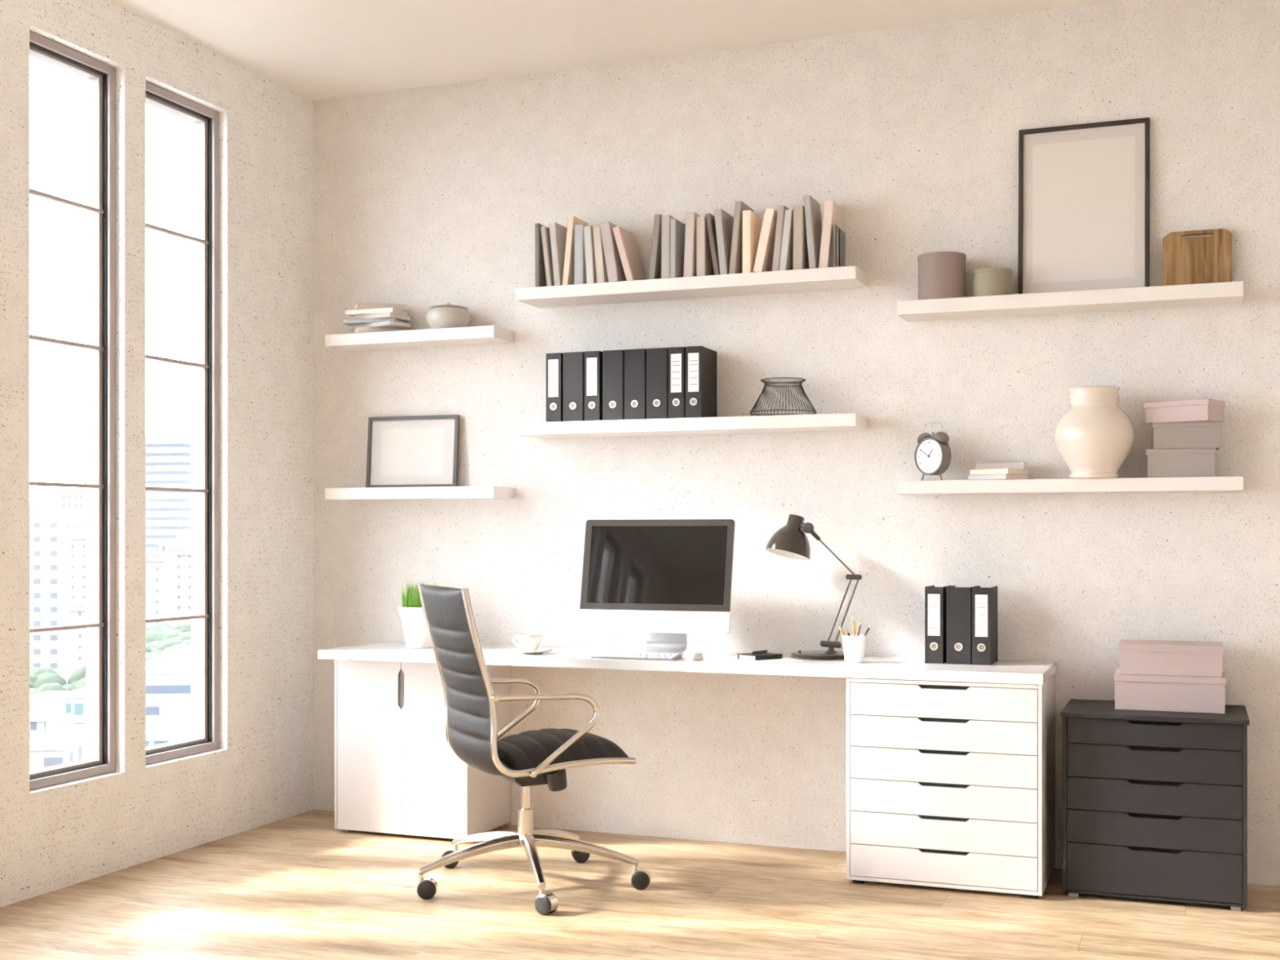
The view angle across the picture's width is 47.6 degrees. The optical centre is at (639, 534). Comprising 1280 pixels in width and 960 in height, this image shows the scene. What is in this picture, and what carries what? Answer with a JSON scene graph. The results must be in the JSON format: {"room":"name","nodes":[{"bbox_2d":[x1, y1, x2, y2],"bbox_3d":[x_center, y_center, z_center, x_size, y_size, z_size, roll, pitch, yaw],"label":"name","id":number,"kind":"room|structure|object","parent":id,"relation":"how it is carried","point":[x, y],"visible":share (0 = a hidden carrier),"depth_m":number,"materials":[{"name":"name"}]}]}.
{"room":"office","nodes":[
{"label":"office","id":0,"kind":"room"},
{"bbox_2d":[0,0,313,907],"bbox_3d":[-2.759,-0.377,4.027,0.190,3.374,6.250,0,0,21],"label":"wall","id":1,"kind":"structure","parent":0,"point":[53,837],"depth_m":5.98,"materials":[{"name":"paint"}]},
{"bbox_2d":[29,30,115,791],"bbox_3d":[-2.188,-0.451,5.490,0.090,2.768,0.497,0,0,21],"label":"window","id":2,"kind":"structure","parent":1,"relation":"in","point":[100,76],"depth_m":5.67,"materials":[{"name":"silver metal"}]},
{"bbox_2d":[145,80,219,764],"bbox_3d":[-1.962,-0.451,6.081,0.090,2.768,0.524,0,0,21],"label":"window","id":3,"kind":"structure","parent":1,"relation":"in","point":[206,120],"depth_m":6.28,"materials":[{"name":"silver metal"}]},
{"bbox_2d":[109,0,1117,100],"bbox_3d":[-0.311,-2.139,3.091,5.550,0.150,6.650,0,0,21],"label":"ceiling","id":4,"kind":"structure","parent":0,"point":[317,50],"depth_m":5.93,"materials":[{"name":"paint"}]},
{"bbox_2d":[0,809,1279,959],"bbox_3d":[-0.311,1.370,3.091,5.550,0.120,6.650,0,0,21],"label":"floor","id":5,"kind":"structure","parent":0,"point":[300,886],"depth_m":5.02,"materials":[{"name":"brown wood"}]},
{"bbox_2d":[334,659,510,839],"bbox_3d":[-0.963,0.924,6.460,0.655,0.771,0.418,0,0,21],"label":"storage cabinet","id":6,"kind":"object","parent":5,"relation":"on","point":[397,771],"visible":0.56,"depth_m":6.28,"materials":[{"name":"white paint"}]},
{"bbox_2d":[417,582,651,915],"bbox_3d":[-0.432,0.748,5.408,0.836,1.124,0.889,0,0,-25],"label":"office chair","id":7,"kind":"object","parent":5,"relation":"on","point":[526,759],"visible":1,"depth_m":5.28,"materials":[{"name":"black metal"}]},
{"bbox_2d":[417,877,438,893],"bbox_3d":[-0.765,1.265,5.228,0.072,0.053,0.037,0,0,-1],"label":"caster wheel","id":8,"kind":"object","parent":7,"relation":"attached to","point":[426,885],"depth_m":5.20,"materials":[{"name":"black plastic"}]},
{"bbox_2d":[536,892,558,911],"bbox_3d":[-0.322,1.265,5.011,0.072,0.053,0.037,0,0,35],"label":"caster wheel","id":9,"kind":"object","parent":7,"relation":"attached to","point":[548,901],"depth_m":4.99,"materials":[{"name":"black plastic"}]},
{"bbox_2d":[631,868,651,884],"bbox_3d":[0.005,1.265,5.369,0.072,0.053,0.037,0,0,7],"label":"caster wheel","id":10,"kind":"object","parent":7,"relation":"attached to","point":[640,876],"depth_m":5.34,"materials":[{"name":"black plastic"}]},
{"bbox_2d":[846,672,1055,898],"bbox_3d":[1.201,0.924,5.569,0.711,0.771,0.536,0,0,21],"label":"base cabinet","id":11,"kind":"object","parent":5,"relation":"on","point":[950,784],"visible":0.89,"depth_m":5.33,"materials":[{"name":"white paint"}]},
{"bbox_2d":[318,641,1056,684],"bbox_3d":[0.121,0.518,5.982,3.031,0.039,0.539,0,0,21],"label":"desktop","id":12,"kind":"object","parent":11,"relation":"on","point":[1011,672],"visible":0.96,"depth_m":5.69,"materials":[{"name":"white"}]},
{"bbox_2d":[398,579,439,648],"bbox_3d":[-0.967,0.340,6.432,0.208,0.317,0.214,0,0,21],"label":"potted grass","id":13,"kind":"object","parent":12,"relation":"on","point":[416,634],"depth_m":6.36,"materials":[{"name":"white"}]},
{"bbox_2d":[398,605,432,648],"bbox_3d":[-0.970,0.409,6.429,0.202,0.180,0.202,0,0,21],"label":"pot","id":14,"kind":"object","parent":13,"relation":"attached to","point":[416,634],"depth_m":6.36,"materials":[{"name":"white"}]},
{"bbox_2d":[511,647,555,653],"bbox_3d":[-0.445,0.490,6.087,0.181,0.017,0.181,0,0,21],"label":"saucer","id":15,"kind":"object","parent":12,"relation":"on","point":[540,650],"visible":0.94,"depth_m":6.05,"materials":[{"name":"white ceramic"}]},
{"bbox_2d":[512,633,542,651],"bbox_3d":[-0.465,0.455,6.097,0.105,0.072,0.114,0,0,-29],"label":"coffee cup","id":16,"kind":"object","parent":15,"relation":"on","point":[527,642],"visible":0.93,"depth_m":6.06,"materials":[{"name":"white ceramic"}]},
{"bbox_2d":[591,650,682,660],"bbox_3d":[-0.014,0.489,5.865,0.352,0.019,0.115,0,0,20],"label":"keyboard","id":17,"kind":"object","parent":12,"relation":"on","point":[613,655],"visible":1,"depth_m":5.85,"materials":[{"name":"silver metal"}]},
{"bbox_2d":[578,519,735,653],"bbox_3d":[0.080,0.218,6.068,0.656,0.561,0.201,0,0,19],"label":"computer monitor","id":18,"kind":"object","parent":12,"relation":"on","point":[666,580],"visible":0.91,"depth_m":6.03,"materials":[{"name":"silver metal"}]},
{"bbox_2d":[764,514,862,660],"bbox_3d":[0.701,0.208,5.889,0.399,0.581,0.252,0,0,21],"label":"desk lamp","id":19,"kind":"object","parent":12,"relation":"on","point":[791,540],"visible":0.93,"depth_m":5.86,"materials":[{"name":"grey"}]},
{"bbox_2d":[841,634,866,662],"bbox_3d":[0.834,0.446,5.658,0.094,0.106,0.094,0,0,21],"label":"pencil cup","id":20,"kind":"object","parent":12,"relation":"on","point":[853,646],"visible":0.98,"depth_m":5.62,"materials":[{"name":"white"}]},
{"bbox_2d":[924,585,951,663],"bbox_3d":[1.172,0.351,5.706,0.070,0.296,0.210,0,0,21],"label":"ring binder","id":21,"kind":"object","parent":12,"relation":"on","point":[935,597],"visible":0.95,"depth_m":5.61,"materials":[{"name":"black plastic"}]},
{"bbox_2d":[946,585,977,664],"bbox_3d":[1.260,0.351,5.672,0.092,0.296,0.210,0,0,21],"label":"ring binder","id":22,"kind":"object","parent":12,"relation":"on","point":[958,599],"visible":0.94,"depth_m":5.58,"materials":[{"name":"black plastic"}]},
{"bbox_2d":[972,585,997,665],"bbox_3d":[1.340,0.351,5.641,0.070,0.296,0.210,0,0,21],"label":"ring binder","id":23,"kind":"object","parent":12,"relation":"on","point":[984,600],"visible":1,"depth_m":5.55,"materials":[{"name":"black plastic"}]},
{"bbox_2d":[1060,698,1249,911],"bbox_3d":[1.893,0.976,5.341,0.630,0.668,0.464,0,0,21],"label":"base cabinet","id":24,"kind":"object","parent":5,"relation":"on","point":[1155,802],"visible":0.99,"depth_m":5.14,"materials":[{"name":"black"}]},
{"bbox_2d":[1113,668,1226,713],"bbox_3d":[1.960,0.578,5.370,0.383,0.128,0.245,0,0,21],"label":"storage box","id":25,"kind":"object","parent":24,"relation":"on","point":[1189,694],"visible":0.98,"depth_m":5.26,"materials":[{"name":"cardboard"}]},
{"bbox_2d":[1118,639,1223,677],"bbox_3d":[1.967,0.457,5.378,0.358,0.112,0.225,0,0,21],"label":"storage box","id":26,"kind":"object","parent":25,"relation":"on","point":[1145,657],"visible":1,"depth_m":5.28,"materials":[{"name":"cardboard"}]},
{"bbox_2d":[313,0,1279,886],"bbox_3d":[0.869,-0.377,6.093,5.490,3.374,0.200,0,0,21],"label":"wall","id":27,"kind":"structure","parent":0,"point":[424,197],"depth_m":6.05,"materials":[{"name":"paint"}]},
{"bbox_2d":[324,325,513,351],"bbox_3d":[-1.006,-0.888,6.595,0.862,0.053,0.200,0,0,21],"label":"floating shelf","id":28,"kind":"object","parent":27,"relation":"attached to","point":[481,335],"visible":1,"depth_m":6.52,"materials":[{"name":"white"}]},
{"bbox_2d":[353,326,404,333],"bbox_3d":[-1.196,-0.928,6.657,0.215,0.027,0.105,0,0,-22],"label":"book","id":29,"kind":"object","parent":28,"relation":"on","point":[358,329],"visible":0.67,"depth_m":6.60,"materials":[{"name":"paper"}]},
{"bbox_2d":[350,320,410,329],"bbox_3d":[-1.188,-0.951,6.649,0.270,0.018,0.130,0,0,38],"label":"book","id":30,"kind":"object","parent":29,"relation":"on","point":[388,324],"visible":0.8,"depth_m":6.58,"materials":[{"name":"paper"}]},
{"bbox_2d":[342,317,407,325],"bbox_3d":[-1.215,-0.970,6.664,0.250,0.019,0.155,0,0,12],"label":"book","id":31,"kind":"object","parent":30,"relation":"on","point":[348,322],"visible":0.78,"depth_m":6.60,"materials":[{"name":"paper"}]},
{"bbox_2d":[353,311,410,321],"bbox_3d":[-1.180,-0.991,6.657,0.210,0.022,0.155,0,0,29],"label":"book","id":32,"kind":"object","parent":31,"relation":"on","point":[388,314],"visible":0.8,"depth_m":6.59,"materials":[{"name":"paper"}]},
{"bbox_2d":[345,307,408,316],"bbox_3d":[-1.206,-1.013,6.659,0.240,0.021,0.155,0,0,18],"label":"book","id":33,"kind":"object","parent":32,"relation":"on","point":[351,313],"visible":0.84,"depth_m":6.59,"materials":[{"name":"paper"}]},
{"bbox_2d":[354,302,406,311],"bbox_3d":[-1.190,-1.038,6.653,0.225,0.029,0.105,0,0,-20],"label":"book","id":34,"kind":"object","parent":33,"relation":"on","point":[358,305],"visible":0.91,"depth_m":6.60,"materials":[{"name":"paper"}]},
{"bbox_2d":[426,302,471,328],"bbox_3d":[-0.861,-0.978,6.535,0.201,0.126,0.201,0,0,21],"label":"lidded bowl","id":35,"kind":"object","parent":28,"relation":"on","point":[448,315],"visible":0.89,"depth_m":6.46,"materials":[{"name":"grey ceramic"}]},
{"bbox_2d":[324,485,513,500],"bbox_3d":[-1.006,-0.185,6.595,0.862,0.053,0.200,0,0,21],"label":"floating shelf","id":36,"kind":"object","parent":27,"relation":"attached to","point":[481,492],"visible":1,"depth_m":6.50,"materials":[{"name":"white"}]},
{"bbox_2d":[365,414,459,487],"bbox_3d":[-1.049,-0.379,6.688,0.471,0.335,0.043,0,0,21],"label":"picture frame","id":37,"kind":"object","parent":36,"relation":"on","point":[415,451],"visible":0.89,"depth_m":6.69,"materials":[{"name":"grey"}]},
{"bbox_2d":[380,426,444,476],"bbox_3d":[-1.049,-0.379,6.688,0.331,0.223,0.002,0,-4,21],"label":"print","id":38,"kind":"object","parent":37,"relation":"attached to","point":[417,451],"depth_m":6.69},
{"bbox_2d":[515,265,868,307],"bbox_3d":[0.199,-1.037,6.115,1.490,0.052,0.235,0,0,21],"label":"floating shelf","id":39,"kind":"object","parent":27,"relation":"attached to","point":[842,277],"visible":1,"depth_m":6.03,"materials":[{"name":"white"}]},
{"bbox_2d":[534,222,546,287],"bbox_3d":[-0.413,-1.202,6.336,0.018,0.277,0.173,0,0,21],"label":"book","id":40,"kind":"object","parent":39,"relation":"on","point":[540,276],"visible":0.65,"depth_m":6.26,"materials":[{"name":"paper"}]},
{"bbox_2d":[540,226,554,286],"bbox_3d":[-0.372,-1.194,6.323,0.051,0.262,0.181,0,0,21],"label":"book","id":41,"kind":"object","parent":39,"relation":"on","point":[545,234],"visible":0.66,"depth_m":6.24,"materials":[{"name":"paper"}]},
{"bbox_2d":[549,222,567,285],"bbox_3d":[-0.334,-1.202,6.311,0.054,0.276,0.178,0,0,21],"label":"book","id":42,"kind":"object","parent":39,"relation":"on","point":[557,232],"visible":0.7,"depth_m":6.23,"materials":[{"name":"paper"}]},
{"bbox_2d":[562,215,588,284],"bbox_3d":[-0.279,-1.213,6.285,0.055,0.299,0.166,0,0,21],"label":"book","id":43,"kind":"object","parent":39,"relation":"on","point":[568,270],"visible":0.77,"depth_m":6.21,"materials":[{"name":"paper"}]},
{"bbox_2d":[573,224,586,284],"bbox_3d":[-0.232,-1.192,6.266,0.042,0.257,0.166,0,0,21],"label":"book","id":44,"kind":"object","parent":39,"relation":"on","point":[580,267],"visible":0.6,"depth_m":6.19,"materials":[{"name":"paper"}]},
{"bbox_2d":[583,226,596,283],"bbox_3d":[-0.189,-1.187,6.246,0.048,0.248,0.167,0,0,21],"label":"book","id":45,"kind":"object","parent":39,"relation":"on","point":[591,277],"visible":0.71,"depth_m":6.17,"materials":[{"name":"paper"}]},
{"bbox_2d":[592,226,608,283],"bbox_3d":[-0.145,-1.187,6.243,0.056,0.247,0.176,0,0,21],"label":"book","id":46,"kind":"object","parent":39,"relation":"on","point":[600,262],"visible":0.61,"depth_m":6.16,"materials":[{"name":"paper"}]},
{"bbox_2d":[600,221,626,282],"bbox_3d":[-0.102,-1.193,6.215,0.084,0.260,0.168,0,0,21],"label":"book","id":47,"kind":"object","parent":39,"relation":"on","point":[615,273],"visible":0.65,"depth_m":6.14,"materials":[{"name":"paper"}]},
{"bbox_2d":[612,226,646,280],"bbox_3d":[-0.041,-1.183,6.208,0.095,0.239,0.181,0,0,21],"label":"book","id":48,"kind":"object","parent":39,"relation":"on","point":[625,241],"visible":0.82,"depth_m":6.15,"materials":[{"name":"paper"}]},
{"bbox_2d":[648,213,662,279],"bbox_3d":[0.092,-1.201,6.149,0.055,0.274,0.179,0,0,21],"label":"book","id":49,"kind":"object","parent":39,"relation":"on","point":[655,271],"visible":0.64,"depth_m":6.07,"materials":[{"name":"paper"}]},
{"bbox_2d":[661,214,684,278],"bbox_3d":[0.140,-1.196,6.132,0.037,0.265,0.189,0,0,21],"label":"book","id":50,"kind":"object","parent":39,"relation":"on","point":[665,220],"visible":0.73,"depth_m":6.04,"materials":[{"name":"paper"}]},
{"bbox_2d":[670,218,685,278],"bbox_3d":[0.169,-1.187,6.122,0.025,0.248,0.186,0,0,21],"label":"book","id":51,"kind":"object","parent":39,"relation":"on","point":[677,228],"visible":0.76,"depth_m":6.05,"materials":[{"name":"paper"}]},
{"bbox_2d":[683,212,701,276],"bbox_3d":[0.233,-1.199,6.086,0.050,0.270,0.169,0,0,21],"label":"book","id":52,"kind":"object","parent":39,"relation":"on","point":[690,253],"visible":0.64,"depth_m":6.01,"materials":[{"name":"paper"}]},
{"bbox_2d":[696,216,714,275],"bbox_3d":[0.281,-1.188,6.079,0.038,0.250,0.173,0,0,21],"label":"book","id":53,"kind":"object","parent":39,"relation":"on","point":[704,267],"visible":0.66,"depth_m":6.00,"materials":[{"name":"paper"}]},
{"bbox_2d":[705,213,719,275],"bbox_3d":[0.327,-1.194,6.056,0.060,0.261,0.170,0,0,21],"label":"book","id":54,"kind":"object","parent":39,"relation":"on","point":[710,220],"visible":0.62,"depth_m":5.98,"materials":[{"name":"paper"}]},
{"bbox_2d":[714,208,733,274],"bbox_3d":[0.363,-1.201,6.046,0.057,0.276,0.181,0,0,21],"label":"book","id":55,"kind":"object","parent":39,"relation":"on","point":[724,221],"visible":0.83,"depth_m":5.97,"materials":[{"name":"paper"}]},
{"bbox_2d":[728,200,753,274],"bbox_3d":[0.420,-1.214,6.019,0.053,0.300,0.179,0,0,21],"label":"book","id":56,"kind":"object","parent":39,"relation":"on","point":[735,261],"visible":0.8,"depth_m":5.94,"materials":[{"name":"paper"}]},
{"bbox_2d":[742,209,761,273],"bbox_3d":[0.463,-1.192,5.998,0.035,0.258,0.166,0,0,21],"label":"book","id":57,"kind":"object","parent":39,"relation":"on","point":[751,222],"visible":0.75,"depth_m":5.92,"materials":[{"name":"paper"}]},
{"bbox_2d":[753,208,777,272],"bbox_3d":[0.534,-1.194,5.982,0.088,0.261,0.182,0,0,21],"label":"book","id":58,"kind":"object","parent":39,"relation":"on","point":[764,256],"visible":0.66,"depth_m":5.90,"materials":[{"name":"paper"}]},
{"bbox_2d":[772,205,789,271],"bbox_3d":[0.590,-1.198,5.958,0.054,0.268,0.173,0,0,21],"label":"book","id":59,"kind":"object","parent":39,"relation":"on","point":[781,209],"visible":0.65,"depth_m":5.88,"materials":[{"name":"paper"}]},
{"bbox_2d":[778,209,793,271],"bbox_3d":[0.619,-1.188,5.945,0.054,0.249,0.176,0,0,21],"label":"book","id":60,"kind":"object","parent":39,"relation":"on","point":[787,246],"visible":0.68,"depth_m":5.87,"materials":[{"name":"paper"}]},
{"bbox_2d":[792,205,809,269],"bbox_3d":[0.669,-1.194,5.935,0.040,0.260,0.185,0,0,21],"label":"book","id":61,"kind":"object","parent":39,"relation":"on","point":[800,255],"visible":0.62,"depth_m":5.85,"materials":[{"name":"paper"}]},
{"bbox_2d":[803,195,822,268],"bbox_3d":[0.712,-1.213,5.910,0.050,0.300,0.171,0,0,21],"label":"book","id":62,"kind":"object","parent":39,"relation":"on","point":[812,207],"visible":0.85,"depth_m":5.84,"materials":[{"name":"paper"}]},
{"bbox_2d":[818,200,843,267],"bbox_3d":[0.776,-1.200,5.893,0.061,0.273,0.178,0,0,21],"label":"book","id":63,"kind":"object","parent":39,"relation":"on","point":[833,212],"visible":0.79,"depth_m":5.81,"materials":[{"name":"paper"}]},
{"bbox_2d":[515,413,868,438],"bbox_3d":[0.199,-0.455,6.115,1.490,0.053,0.235,0,0,21],"label":"floating shelf","id":64,"kind":"object","parent":27,"relation":"attached to","point":[834,421],"visible":1,"depth_m":6.01,"materials":[{"name":"white"}]},
{"bbox_2d":[546,352,563,422],"bbox_3d":[-0.335,-0.629,6.320,0.070,0.296,0.210,0,0,21],"label":"ring binder","id":65,"kind":"object","parent":64,"relation":"on","point":[554,362],"visible":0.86,"depth_m":6.22,"materials":[{"name":"grey"}]},
{"bbox_2d":[563,351,584,421],"bbox_3d":[-0.250,-0.629,6.288,0.092,0.296,0.210,0,0,21],"label":"ring binder","id":66,"kind":"object","parent":64,"relation":"on","point":[573,362],"visible":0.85,"depth_m":6.19,"materials":[{"name":"grey"}]},
{"bbox_2d":[584,351,602,421],"bbox_3d":[-0.167,-0.629,6.256,0.070,0.296,0.210,0,0,21],"label":"ring binder","id":67,"kind":"object","parent":64,"relation":"on","point":[593,359],"visible":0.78,"depth_m":6.16,"materials":[{"name":"black plastic"}]},
{"bbox_2d":[602,349,624,420],"bbox_3d":[-0.079,-0.629,6.223,0.092,0.296,0.210,0,0,21],"label":"ring binder","id":68,"kind":"object","parent":64,"relation":"on","point":[613,361],"visible":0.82,"depth_m":6.12,"materials":[{"name":"black plastic"}]},
{"bbox_2d":[624,348,646,419],"bbox_3d":[0.014,-0.629,6.187,0.092,0.296,0.210,0,0,21],"label":"ring binder","id":69,"kind":"object","parent":64,"relation":"on","point":[635,360],"visible":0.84,"depth_m":6.09,"materials":[{"name":"black plastic"}]},
{"bbox_2d":[646,347,668,418],"bbox_3d":[0.106,-0.629,6.152,0.092,0.296,0.210,0,0,21],"label":"ring binder","id":70,"kind":"object","parent":64,"relation":"on","point":[657,358],"visible":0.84,"depth_m":6.05,"materials":[{"name":"black plastic"}]},
{"bbox_2d":[668,346,685,418],"bbox_3d":[0.187,-0.629,6.121,0.070,0.296,0.210,0,0,21],"label":"ring binder","id":71,"kind":"object","parent":64,"relation":"on","point":[677,355],"visible":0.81,"depth_m":6.02,"materials":[{"name":"black plastic"}]},
{"bbox_2d":[685,346,716,417],"bbox_3d":[0.258,-0.629,6.094,0.070,0.296,0.210,0,0,21],"label":"ring binder","id":72,"kind":"object","parent":64,"relation":"on","point":[700,361],"visible":0.86,"depth_m":6.01,"materials":[{"name":"black plastic"}]},
{"bbox_2d":[749,377,817,415],"bbox_3d":[0.588,-0.558,5.966,0.275,0.154,0.275,0,0,21],"label":"wire basket","id":73,"kind":"object","parent":64,"relation":"on","point":[800,382],"visible":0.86,"depth_m":5.91,"materials":[{"name":"black"}]},
{"bbox_2d":[897,280,1243,321],"bbox_3d":[1.636,-0.891,5.585,1.261,0.055,0.200,0,0,21],"label":"floating shelf","id":74,"kind":"object","parent":27,"relation":"attached to","point":[1228,293],"visible":1,"depth_m":5.51,"materials":[{"name":"white"}]},
{"bbox_2d":[917,251,965,299],"bbox_3d":[1.194,-1.011,5.749,0.189,0.183,0.189,0,0,21],"label":"round box","id":75,"kind":"object","parent":74,"relation":"on","point":[941,274],"visible":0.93,"depth_m":5.67,"materials":[{"name":"cardboard"}]},
{"bbox_2d":[972,267,1012,296],"bbox_3d":[1.377,-0.975,5.679,0.153,0.111,0.153,0,0,21],"label":"round box","id":76,"kind":"object","parent":74,"relation":"on","point":[986,281],"visible":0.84,"depth_m":5.61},
{"bbox_2d":[1017,117,1150,293],"bbox_3d":[1.719,-1.257,5.632,0.488,0.676,0.050,0,0,21],"label":"picture frame","id":77,"kind":"object","parent":74,"relation":"on","point":[1084,209],"visible":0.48,"depth_m":5.63,"materials":[{"name":"grey"}]},
{"bbox_2d":[1032,135,1134,283],"bbox_3d":[1.719,-1.257,5.632,0.380,0.548,0.002,0,-3,21],"label":"print","id":78,"kind":"object","parent":77,"relation":"attached to","point":[1083,191],"depth_m":5.63},
{"bbox_2d":[1162,228,1231,285],"bbox_3d":[2.099,-1.032,5.472,0.244,0.228,0.039,0,0,21],"label":"wooden box","id":79,"kind":"object","parent":74,"relation":"on","point":[1197,260],"visible":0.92,"depth_m":5.46,"materials":[{"name":"brown wood"}]},
{"bbox_2d":[897,476,1243,495],"bbox_3d":[1.636,-0.185,5.585,1.261,0.051,0.200,0,0,21],"label":"floating shelf","id":80,"kind":"object","parent":27,"relation":"attached to","point":[1188,484],"visible":1,"depth_m":5.48,"materials":[{"name":"white"}]},
{"bbox_2d":[914,422,951,480],"bbox_3d":[1.161,-0.327,5.751,0.062,0.230,0.150,0,0,-37],"label":"alarm clock","id":81,"kind":"object","parent":80,"relation":"on","point":[932,455],"visible":1,"depth_m":5.72,"materials":[{"name":"grey"}]},
{"bbox_2d":[968,473,1029,479],"bbox_3d":[1.398,-0.222,5.663,0.140,0.021,0.185,0,0,-37],"label":"book","id":82,"kind":"object","parent":80,"relation":"on","point":[1003,476],"visible":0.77,"depth_m":5.61,"materials":[{"name":"paper"}]},
{"bbox_2d":[969,467,1029,475],"bbox_3d":[1.403,-0.243,5.661,0.140,0.021,0.180,0,0,-39],"label":"book","id":83,"kind":"object","parent":82,"relation":"on","point":[989,471],"visible":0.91,"depth_m":5.61,"materials":[{"name":"paper"}]},
{"bbox_2d":[976,462,1027,469],"bbox_3d":[1.420,-0.267,5.694,0.185,0.026,0.090,0,0,24],"label":"book","id":84,"kind":"object","parent":83,"relation":"on","point":[1009,464],"visible":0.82,"depth_m":5.65,"materials":[{"name":"paper"}]},
{"bbox_2d":[1053,386,1134,478],"bbox_3d":[1.720,-0.382,5.501,0.293,0.343,0.293,0,0,21],"label":"vase","id":85,"kind":"object","parent":80,"relation":"on","point":[1095,437],"visible":0.98,"depth_m":5.41,"materials":[{"name":"beige ceramic"}]},
{"bbox_2d":[1146,448,1216,477],"bbox_3d":[2.024,-0.264,5.439,0.242,0.107,0.145,0,0,19],"label":"storage box","id":86,"kind":"object","parent":80,"relation":"on","point":[1178,462],"visible":0.96,"depth_m":5.37,"materials":[{"name":"cardboard"}]},
{"bbox_2d":[1152,421,1221,449],"bbox_3d":[2.045,-0.367,5.436,0.238,0.097,0.140,0,0,20],"label":"storage box","id":87,"kind":"object","parent":86,"relation":"on","point":[1175,435],"visible":0.98,"depth_m":5.37,"materials":[{"name":"cardboard"}]},
{"bbox_2d":[1143,398,1225,424],"bbox_3d":[2.028,-0.455,5.410,0.245,0.078,0.150,0,0,44],"label":"storage box","id":88,"kind":"object","parent":87,"relation":"on","point":[1205,410],"visible":0.98,"depth_m":5.35,"materials":[{"name":"cardboard"}]},
{"label":"outside","id":89,"kind":"structure","parent":0,"visible":0},
{"bbox_3d":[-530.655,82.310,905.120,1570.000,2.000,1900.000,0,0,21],"label":"ground","id":90,"kind":"structure","parent":89,"visible":0},
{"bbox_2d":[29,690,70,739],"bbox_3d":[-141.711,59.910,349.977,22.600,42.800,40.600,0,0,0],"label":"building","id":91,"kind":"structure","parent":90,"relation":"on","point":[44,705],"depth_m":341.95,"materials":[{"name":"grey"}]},
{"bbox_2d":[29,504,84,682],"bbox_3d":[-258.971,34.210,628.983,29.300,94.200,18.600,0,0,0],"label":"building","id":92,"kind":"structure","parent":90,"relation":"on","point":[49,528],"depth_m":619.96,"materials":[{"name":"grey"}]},
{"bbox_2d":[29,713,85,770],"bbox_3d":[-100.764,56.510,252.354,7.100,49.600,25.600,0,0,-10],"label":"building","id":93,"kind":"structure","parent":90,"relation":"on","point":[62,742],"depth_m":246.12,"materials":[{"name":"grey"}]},
{"bbox_2d":[29,665,85,695],"bbox_3d":[-173.264,61.105,425.862,112.773,40.410,92.857,0,0,21],"label":"canopy","id":94,"kind":"object","parent":90,"relation":"on","point":[42,679],"visible":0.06,"depth_m":455.12,"materials":[{"name":"plant"}]},
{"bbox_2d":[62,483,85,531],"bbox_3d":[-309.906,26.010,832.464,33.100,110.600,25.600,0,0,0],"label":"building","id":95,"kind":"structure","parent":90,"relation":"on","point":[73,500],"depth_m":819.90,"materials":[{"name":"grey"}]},
{"bbox_2d":[63,686,85,724],"bbox_3d":[-114.214,55.510,309.978,9.500,51.600,20.600,0,0,0],"label":"building","id":96,"kind":"structure","parent":90,"relation":"on","point":[75,700],"depth_m":300.01,"materials":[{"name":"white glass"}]},
{"bbox_2d":[64,531,85,684],"bbox_3d":[-225.813,40.060,608.024,23.400,82.500,17.600,0,0,0],"label":"building","id":97,"kind":"structure","parent":90,"relation":"on","point":[76,540],"depth_m":600.00,"materials":[{"name":"white concrete"}]},
{"bbox_2d":[67,601,85,675],"bbox_3d":[-208.204,53.610,557.038,16.800,55.400,15.600,0,0,0],"label":"building","id":98,"kind":"structure","parent":90,"relation":"on","point":[77,610],"depth_m":550.05,"materials":[{"name":"white concrete"}]},
{"bbox_2d":[145,552,179,628],"bbox_3d":[-191.437,44.310,569.008,16.100,74.000,19.600,0,0,0],"label":"building","id":99,"kind":"structure","parent":90,"relation":"on","point":[161,568],"depth_m":559.95,"materials":[{"name":"white concrete"}]},
{"bbox_2d":[145,431,191,552],"bbox_3d":[-231.071,15.510,714.544,32.600,131.600,30.600,0,0,14],"label":"building","id":100,"kind":"structure","parent":90,"relation":"on","point":[167,453],"depth_m":698.91,"materials":[{"name":"grey"}]},
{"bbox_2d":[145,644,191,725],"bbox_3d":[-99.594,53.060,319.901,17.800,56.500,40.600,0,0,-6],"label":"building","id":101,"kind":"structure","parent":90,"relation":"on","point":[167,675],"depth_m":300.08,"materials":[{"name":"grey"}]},
{"bbox_2d":[145,698,191,746],"bbox_3d":[-66.905,52.860,210.987,7.900,56.900,22.600,0,0,0],"label":"building","id":102,"kind":"structure","parent":90,"relation":"on","point":[174,724],"depth_m":206.60,"materials":[{"name":"white glass"}]},
{"bbox_2d":[145,622,191,661],"bbox_3d":[-143.843,54.418,441.016,86.933,53.785,74.856,0,0,21],"label":"canopy","id":103,"kind":"object","parent":90,"relation":"on","point":[160,637],"visible":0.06,"depth_m":457.46,"materials":[{"name":"plant"}]},
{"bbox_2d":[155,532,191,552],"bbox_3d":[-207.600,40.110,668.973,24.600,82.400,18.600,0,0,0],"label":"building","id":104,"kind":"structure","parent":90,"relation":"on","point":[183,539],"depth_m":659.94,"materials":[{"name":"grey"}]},
{"bbox_2d":[166,546,191,624],"bbox_3d":[-186.626,43.360,609.029,19.100,75.900,19.600,0,0,0],"label":"building","id":105,"kind":"structure","parent":90,"relation":"on","point":[184,553],"depth_m":600.00,"materials":[{"name":"white concrete"}]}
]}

